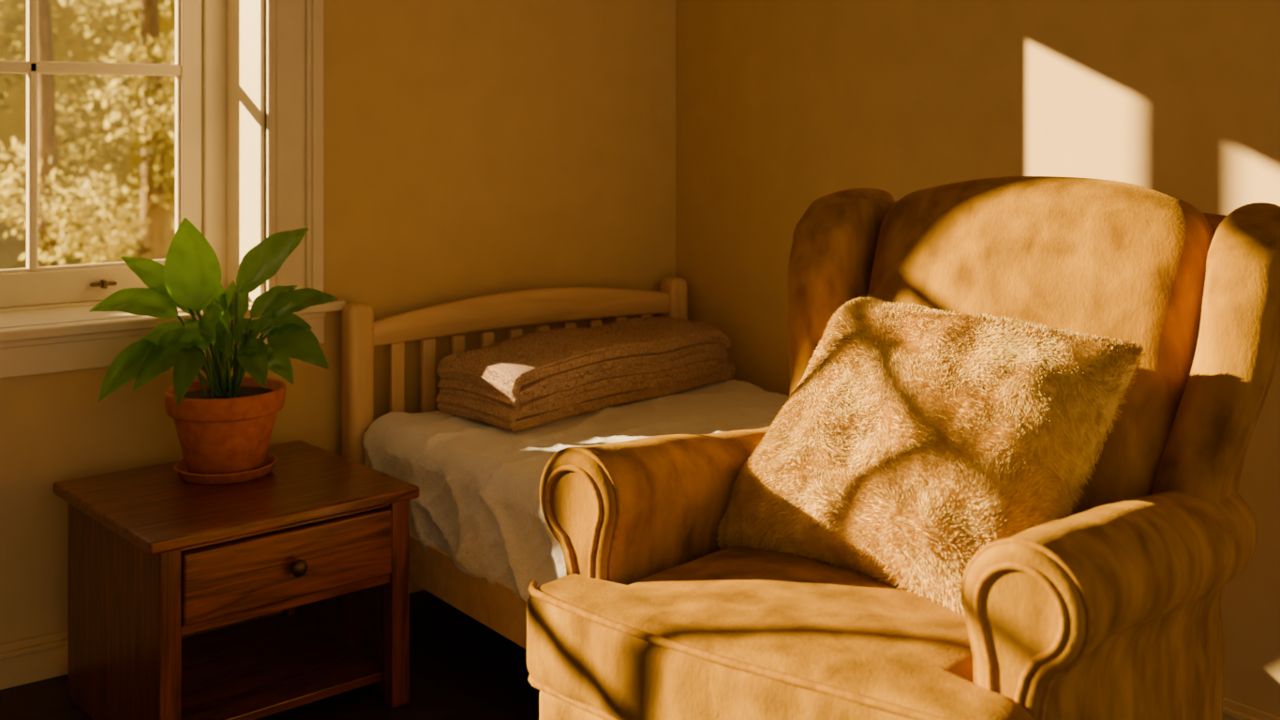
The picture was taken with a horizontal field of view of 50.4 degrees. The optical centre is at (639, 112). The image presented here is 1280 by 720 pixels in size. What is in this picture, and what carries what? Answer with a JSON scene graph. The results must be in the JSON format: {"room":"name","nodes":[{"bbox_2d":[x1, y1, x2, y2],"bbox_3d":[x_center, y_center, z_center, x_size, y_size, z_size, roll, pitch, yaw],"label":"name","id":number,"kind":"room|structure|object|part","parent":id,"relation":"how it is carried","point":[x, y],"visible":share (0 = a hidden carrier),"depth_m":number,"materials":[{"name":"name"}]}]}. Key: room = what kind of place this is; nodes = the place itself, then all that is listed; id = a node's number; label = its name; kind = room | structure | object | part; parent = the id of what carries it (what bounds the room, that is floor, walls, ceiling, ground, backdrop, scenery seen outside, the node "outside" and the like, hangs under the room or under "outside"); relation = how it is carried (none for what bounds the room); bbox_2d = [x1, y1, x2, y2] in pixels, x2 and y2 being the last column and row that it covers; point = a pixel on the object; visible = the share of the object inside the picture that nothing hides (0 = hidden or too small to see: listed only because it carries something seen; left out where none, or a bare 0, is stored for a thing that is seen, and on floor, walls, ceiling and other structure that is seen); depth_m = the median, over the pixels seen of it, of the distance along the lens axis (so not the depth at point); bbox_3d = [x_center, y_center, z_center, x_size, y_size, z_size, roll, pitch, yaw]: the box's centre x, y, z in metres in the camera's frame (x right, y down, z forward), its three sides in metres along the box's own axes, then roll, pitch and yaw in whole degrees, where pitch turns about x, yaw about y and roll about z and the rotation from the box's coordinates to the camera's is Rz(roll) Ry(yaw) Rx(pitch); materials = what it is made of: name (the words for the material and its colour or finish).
{"room":"bedroom","nodes":[
{"label":"bedroom","id":0,"kind":"room"},
{"bbox_2d":[0,589,539,719],"bbox_3d":[-0.321,1.330,0.932,5.000,0.100,5.330,0,0,-37],"label":"floor","id":1,"kind":"structure","parent":0,"point":[461,667],"depth_m":3.01,"materials":[{"name":"brown wood"}]},
{"bbox_2d":[53,440,418,719],"bbox_3d":[-0.875,1.045,2.954,0.592,0.470,0.582,0,0,-41],"label":"nightstand","id":2,"kind":"object","parent":1,"relation":"on","point":[156,558],"visible":0.99,"depth_m":2.85,"materials":[{"name":"brown wood"}]},
{"bbox_2d":[89,217,338,484],"bbox_3d":[-0.950,0.522,3.038,0.536,0.575,0.277,0,0,-13],"label":"peace lily","id":3,"kind":"object","parent":2,"relation":"on","point":[224,425],"visible":1,"depth_m":3.00,"materials":[{"name":"plant"}]},
{"bbox_3d":[-0.985,0.545,3.034,0.081,0.185,0.054,0,0,-37],"label":"stem","id":4,"kind":"part","parent":3,"relation":"part of","materials":[{"name":"green plant"}]},
{"bbox_3d":[-0.992,0.565,3.016,0.062,0.144,0.006,0,0,-12],"label":"stem","id":5,"kind":"part","parent":3,"relation":"part of","materials":[{"name":"green plant"}]},
{"bbox_3d":[-0.977,0.530,3.041,0.063,0.214,0.071,0,0,-37],"label":"stem","id":6,"kind":"part","parent":3,"relation":"part of","materials":[{"name":"green plant"}]},
{"bbox_3d":[-0.962,0.575,3.009,0.049,0.124,0.022,0,0,-37],"label":"stem","id":7,"kind":"part","parent":3,"relation":"part of","materials":[{"name":"green plant"}]},
{"bbox_3d":[-0.993,0.578,3.009,0.122,0.121,0.006,0,0,-18],"label":"stem","id":8,"kind":"part","parent":3,"relation":"part of","materials":[{"name":"green plant"}]},
{"bbox_3d":[-0.958,0.538,3.035,0.067,0.199,0.016,0,0,-37],"label":"stem","id":9,"kind":"part","parent":3,"relation":"part of","materials":[{"name":"green plant"}]},
{"bbox_3d":[-0.965,0.545,3.053,0.048,0.184,0.032,0,0,-37],"label":"stem","id":10,"kind":"part","parent":3,"relation":"part of","materials":[{"name":"green plant"}]},
{"bbox_3d":[-0.955,0.580,3.017,0.006,0.113,0.022,0,0,40],"label":"stem","id":11,"kind":"part","parent":3,"relation":"part of","materials":[{"name":"green plant"}]},
{"bbox_3d":[-0.936,0.575,3.025,0.027,0.123,0.010,0,0,-37],"label":"stem","id":12,"kind":"part","parent":3,"relation":"part of","materials":[{"name":"green plant"}]},
{"bbox_3d":[-0.940,0.555,3.058,0.006,0.163,0.031,0,0,-1],"label":"stem","id":13,"kind":"part","parent":3,"relation":"part of","materials":[{"name":"green plant"}]},
{"bbox_2d":[163,376,285,474],"bbox_3d":[-0.930,0.708,3.050,0.262,0.183,0.262,0,0,-37],"label":"pot","id":14,"kind":"object","parent":3,"relation":"attached to","point":[222,427],"depth_m":2.97,"materials":[{"name":"ceramic"}]},
{"bbox_3d":[-0.910,0.590,3.010,0.006,0.093,0.025,0,0,1],"label":"stem","id":15,"kind":"part","parent":3,"relation":"part of","materials":[{"name":"green plant"}]},
{"bbox_3d":[-0.920,0.555,3.042,0.032,0.163,0.006,0,0,-39],"label":"stem","id":16,"kind":"part","parent":3,"relation":"part of","materials":[{"name":"green plant"}]},
{"bbox_3d":[-0.893,0.585,3.029,0.075,0.106,0.055,0,0,-37],"label":"stem","id":17,"kind":"part","parent":3,"relation":"part of","materials":[{"name":"green plant"}]},
{"bbox_3d":[-0.908,0.570,3.035,0.034,0.135,0.064,0,0,-37],"label":"stem","id":18,"kind":"part","parent":3,"relation":"part of","materials":[{"name":"green plant"}]},
{"bbox_3d":[-0.905,0.575,3.034,0.006,0.123,0.035,0,0,-21],"label":"stem","id":19,"kind":"part","parent":3,"relation":"part of","materials":[{"name":"green plant"}]},
{"bbox_3d":[-0.900,0.580,3.028,0.006,0.114,0.046,0,0,-30],"label":"stem","id":20,"kind":"part","parent":3,"relation":"part of","materials":[{"name":"green plant"}]},
{"bbox_3d":[-0.905,0.518,3.046,0.006,0.238,0.039,0,0,-20],"label":"stem","id":21,"kind":"part","parent":3,"relation":"part of","materials":[{"name":"green plant"}]},
{"bbox_3d":[-0.885,0.573,3.011,0.044,0.129,0.006,0,0,35],"label":"stem","id":22,"kind":"part","parent":3,"relation":"part of","materials":[{"name":"green plant"}]},
{"bbox_3d":[-0.902,0.550,3.070,0.049,0.173,0.006,0,0,0],"label":"stem","id":23,"kind":"part","parent":3,"relation":"part of","materials":[{"name":"green plant"}]},
{"bbox_3d":[-0.872,0.565,3.029,0.062,0.145,0.070,0,0,-37],"label":"stem","id":24,"kind":"part","parent":3,"relation":"part of","materials":[{"name":"green plant"}]},
{"bbox_3d":[-0.873,0.560,3.053,0.072,0.154,0.006,0,0,-13],"label":"stem","id":25,"kind":"part","parent":3,"relation":"part of","materials":[{"name":"green plant"}]},
{"bbox_3d":[-0.720,0.924,2.781,0.466,0.176,0.021,0,0,-41],"label":"rail","id":26,"kind":"part","parent":2,"relation":"part of","materials":[{"name":"brown wood"}]},
{"bbox_3d":[-0.710,0.919,2.769,0.458,0.139,0.022,0,0,-41],"label":"drawer","id":27,"kind":"part","parent":2,"relation":"part of","materials":[{"name":"brown wood"}]},
{"bbox_3d":[-0.692,0.920,2.749,0.035,0.035,0.032,0,0,-41],"label":"drawer knob","id":28,"kind":"part","parent":2,"relation":"part of","materials":[{"name":"brown wood"}]},
{"bbox_2d":[342,276,787,649],"bbox_3d":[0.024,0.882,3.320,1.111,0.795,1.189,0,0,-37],"label":"wooden bed","id":29,"kind":"object","parent":1,"relation":"on","point":[480,534],"visible":0.3,"depth_m":3.29,"materials":[{"name":"brown wood"}]},
{"bbox_3d":[-0.395,1.040,3.002,0.025,0.110,1.085,0,0,-37],"label":"rail","id":30,"kind":"part","parent":29,"relation":"part of","materials":[{"name":"brown wood"}]},
{"bbox_3d":[-0.307,0.546,3.771,0.990,0.108,0.028,0,0,-37],"label":"headboard rail","id":31,"kind":"part","parent":29,"relation":"part of","materials":[{"name":"brown wood"}]},
{"bbox_3d":[0.031,0.896,3.311,1.111,0.287,1.076,0,0,-37],"label":"duvet covered mattress","id":32,"kind":"part","parent":29,"relation":"part of","materials":[{"name":"white fabric"}]},
{"bbox_2d":[433,315,736,431],"bbox_3d":[-0.119,0.668,3.638,0.310,0.194,0.875,0,0,43],"label":"blanket","id":33,"kind":"object","parent":29,"relation":"on","point":[528,380],"visible":1,"depth_m":3.44,"materials":[{"name":"brown fabric"}]},
{"bbox_2d":[526,175,1279,719],"bbox_3d":[0.465,0.700,2.196,0.932,1.160,1.120,0,0,39],"label":"wingback armchair","id":34,"kind":"object","parent":1,"relation":"on","point":[1110,608],"visible":0.78,"depth_m":2.09,"materials":[{"name":"yellow fabric"}]},
{"bbox_3d":[0.155,0.995,1.843,0.775,0.260,0.090,0,0,39],"label":"rail","id":35,"kind":"part","parent":34,"relation":"part of","materials":[{"name":"yellow fabric"}]},
{"bbox_3d":[0.132,0.841,2.392,0.165,0.631,0.751,0,0,39],"label":"arm","id":36,"kind":"part","parent":34,"relation":"part of","materials":[{"name":"yellow fabric"}]},
{"bbox_2d":[526,545,1038,719],"bbox_3d":[0.344,0.796,2.076,0.788,0.198,0.777,0,0,39],"label":"seat cushion","id":37,"kind":"object","parent":34,"relation":"on","point":[646,632],"depth_m":1.87,"materials":[{"name":"yellow fabric"}]},
{"bbox_2d":[715,298,1145,610],"bbox_3d":[0.463,0.554,2.223,0.456,0.455,0.585,0,0,-41],"label":"fur pillow","id":38,"kind":"object","parent":34,"relation":"on","point":[912,440],"visible":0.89,"depth_m":2.10,"materials":[{"name":"beige fur"}]},
{"bbox_2d":[867,175,1212,513],"bbox_3d":[0.677,0.474,2.460,0.624,0.708,0.383,0,0,39],"label":"chair back","id":39,"kind":"object","parent":34,"relation":"on","point":[1095,258],"depth_m":2.36,"materials":[{"name":"yellow fabric"}]},
{"bbox_3d":[0.695,0.839,1.936,0.168,0.629,0.751,0,0,39],"label":"arm","id":40,"kind":"part","parent":34,"relation":"part of","materials":[{"name":"yellow fabric"}]},
{"bbox_2d":[0,0,675,643],"bbox_3d":[-1.826,-0.045,2.928,5.000,2.650,0.330,0,0,-37],"label":"wall","id":41,"kind":"structure","parent":0,"point":[472,148],"depth_m":3.68,"materials":[{"name":"paint"}]},
{"bbox_2d":[0,0,226,312],"bbox_3d":[-2.205,-0.235,2.789,2.754,1.470,0.095,0,0,-37],"label":"frame","id":42,"kind":"object","parent":41,"relation":"attached to","point":[214,11],"visible":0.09,"depth_m":3.55,"materials":[{"name":"beige paint"}]},
{"bbox_2d":[0,301,252,328],"bbox_3d":[-2.106,0.489,2.658,2.730,0.022,0.235,0,0,-37],"label":"sill","id":43,"kind":"structure","parent":41,"relation":"attached to","point":[19,319],"depth_m":3.19,"materials":[{"name":"beige paint"}]},
{"bbox_2d":[0,0,264,308],"bbox_3d":[-2.135,-0.235,2.696,2.754,1.470,0.330,0,0,-37],"label":"window","id":44,"kind":"structure","parent":41,"relation":"in","point":[245,18],"depth_m":3.44,"materials":[{"name":"beige paint"}]},
{"bbox_2d":[0,0,179,273],"bbox_3d":[-2.198,-0.254,2.779,2.502,1.282,0.022,0,0,-37],"label":"bead","id":45,"kind":"object","parent":44,"relation":"attached to","point":[177,2],"visible":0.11,"depth_m":3.52,"materials":[{"name":"beige paint"}]},
{"bbox_3d":[-2.198,-0.074,2.779,2.616,0.922,0.030,0,0,-37],"label":"muntins","id":46,"kind":"part","parent":44,"relation":"part of","materials":[{"name":"white wood"}]},
{"bbox_3d":[-2.198,-0.228,2.779,2.616,1.395,0.040,0,0,-37],"label":"sash","id":47,"kind":"part","parent":44,"relation":"part of","materials":[{"name":"white wood"}]},
{"bbox_2d":[89,279,117,288],"bbox_3d":[-1.336,0.428,3.387,0.060,0.020,0.028,0,0,-37],"label":"lift","id":48,"kind":"object","parent":44,"relation":"attached to","point":[103,284],"depth_m":3.38,"materials":[{"name":"gold metal"}]},
{"bbox_2d":[0,312,325,378],"bbox_3d":[-2.028,0.547,2.553,3.054,0.085,0.026,0,0,-37],"label":"trim","id":49,"kind":"structure","parent":41,"relation":"attached to","point":[21,358],"depth_m":3.10,"materials":[{"name":"beige paint"}]},
{"bbox_2d":[0,298,345,342],"bbox_3d":[-2.089,0.492,2.638,3.138,0.026,0.287,0,0,-37],"label":"trim","id":50,"kind":"structure","parent":41,"relation":"attached to","point":[77,328],"depth_m":3.11,"materials":[{"name":"beige paint"}]},
{"bbox_2d":[0,580,423,689],"bbox_3d":[-1.720,1.231,2.788,4.600,0.098,0.022,0,0,-37],"label":"baseboard","id":51,"kind":"structure","parent":41,"relation":"attached to","point":[34,659],"depth_m":3.06,"materials":[{"name":"paint"}]},
{"bbox_2d":[266,0,323,292],"bbox_3d":[-0.869,-0.315,3.421,0.142,1.590,0.034,0,0,-37],"label":"trim","id":52,"kind":"structure","parent":41,"relation":"attached to","point":[294,28],"depth_m":3.43,"materials":[{"name":"beige paint"}]},
{"bbox_2d":[675,0,1279,715],"bbox_3d":[1.695,-0.045,2.244,0.200,2.650,5.000,0,0,-37],"label":"wall","id":53,"kind":"structure","parent":0,"point":[782,107],"depth_m":3.29,"materials":[{"name":"paint"}]},
{"bbox_2d":[1222,696,1279,719],"bbox_3d":[1.612,1.231,2.169,0.022,0.098,4.980,0,0,-37],"label":"baseboard","id":54,"kind":"structure","parent":53,"relation":"attached to","point":[1233,709],"depth_m":2.71,"materials":[{"name":"paint"}]},
{"label":"outside","id":55,"kind":"structure","parent":0,"visible":0},
{"bbox_2d":[0,209,175,268],"bbox_3d":[-12.031,1.830,20.293,60.000,0.100,39.650,0,0,-37],"label":"lawn","id":56,"kind":"structure","parent":55,"point":[10,252],"depth_m":18.11,"materials":[{"name":"green plant"}]},
{"bbox_2d":[0,0,175,267],"bbox_3d":[-5.777,-1.373,13.614,5.092,6.308,2.608,0,0,-37],"label":"maple tree","id":57,"kind":"object","parent":56,"relation":"on","point":[49,203],"visible":0.87,"depth_m":13.60,"materials":[{"name":"green plant"}]},
{"bbox_2d":[0,0,175,259],"bbox_3d":[-5.429,-1.815,16.246,5.991,7.227,2.828,0,0,-37],"label":"maple tree","id":58,"kind":"object","parent":56,"relation":"on","point":[153,185],"visible":0.27,"depth_m":15.87,"materials":[{"name":"green plant"}]},
{"bbox_2d":[0,0,175,218],"bbox_3d":[-11.601,-0.140,22.913,24.358,4.568,2.300,0,0,-37],"label":"trees","id":59,"kind":"object","parent":56,"relation":"on","point":[12,124],"visible":0.02,"depth_m":23.40,"materials":[{"name":"green plant"}]},
{"bbox_2d":[0,0,175,244],"bbox_3d":[-5.743,-2.028,19.668,6.704,7.702,3.258,0,0,-37],"label":"birch tree","id":60,"kind":"object","parent":56,"relation":"on","point":[135,4],"visible":0.07,"depth_m":18.32,"materials":[{"name":"green plant"}]},
{"bbox_2d":[0,0,175,135],"bbox_3d":[-8.986,-2.364,18.569,7.362,8.291,2.837,0,0,-37],"label":"birch tree","id":61,"kind":"object","parent":56,"relation":"on","point":[7,44],"visible":0.25,"depth_m":18.80,"materials":[{"name":"green plant"}]}
]}

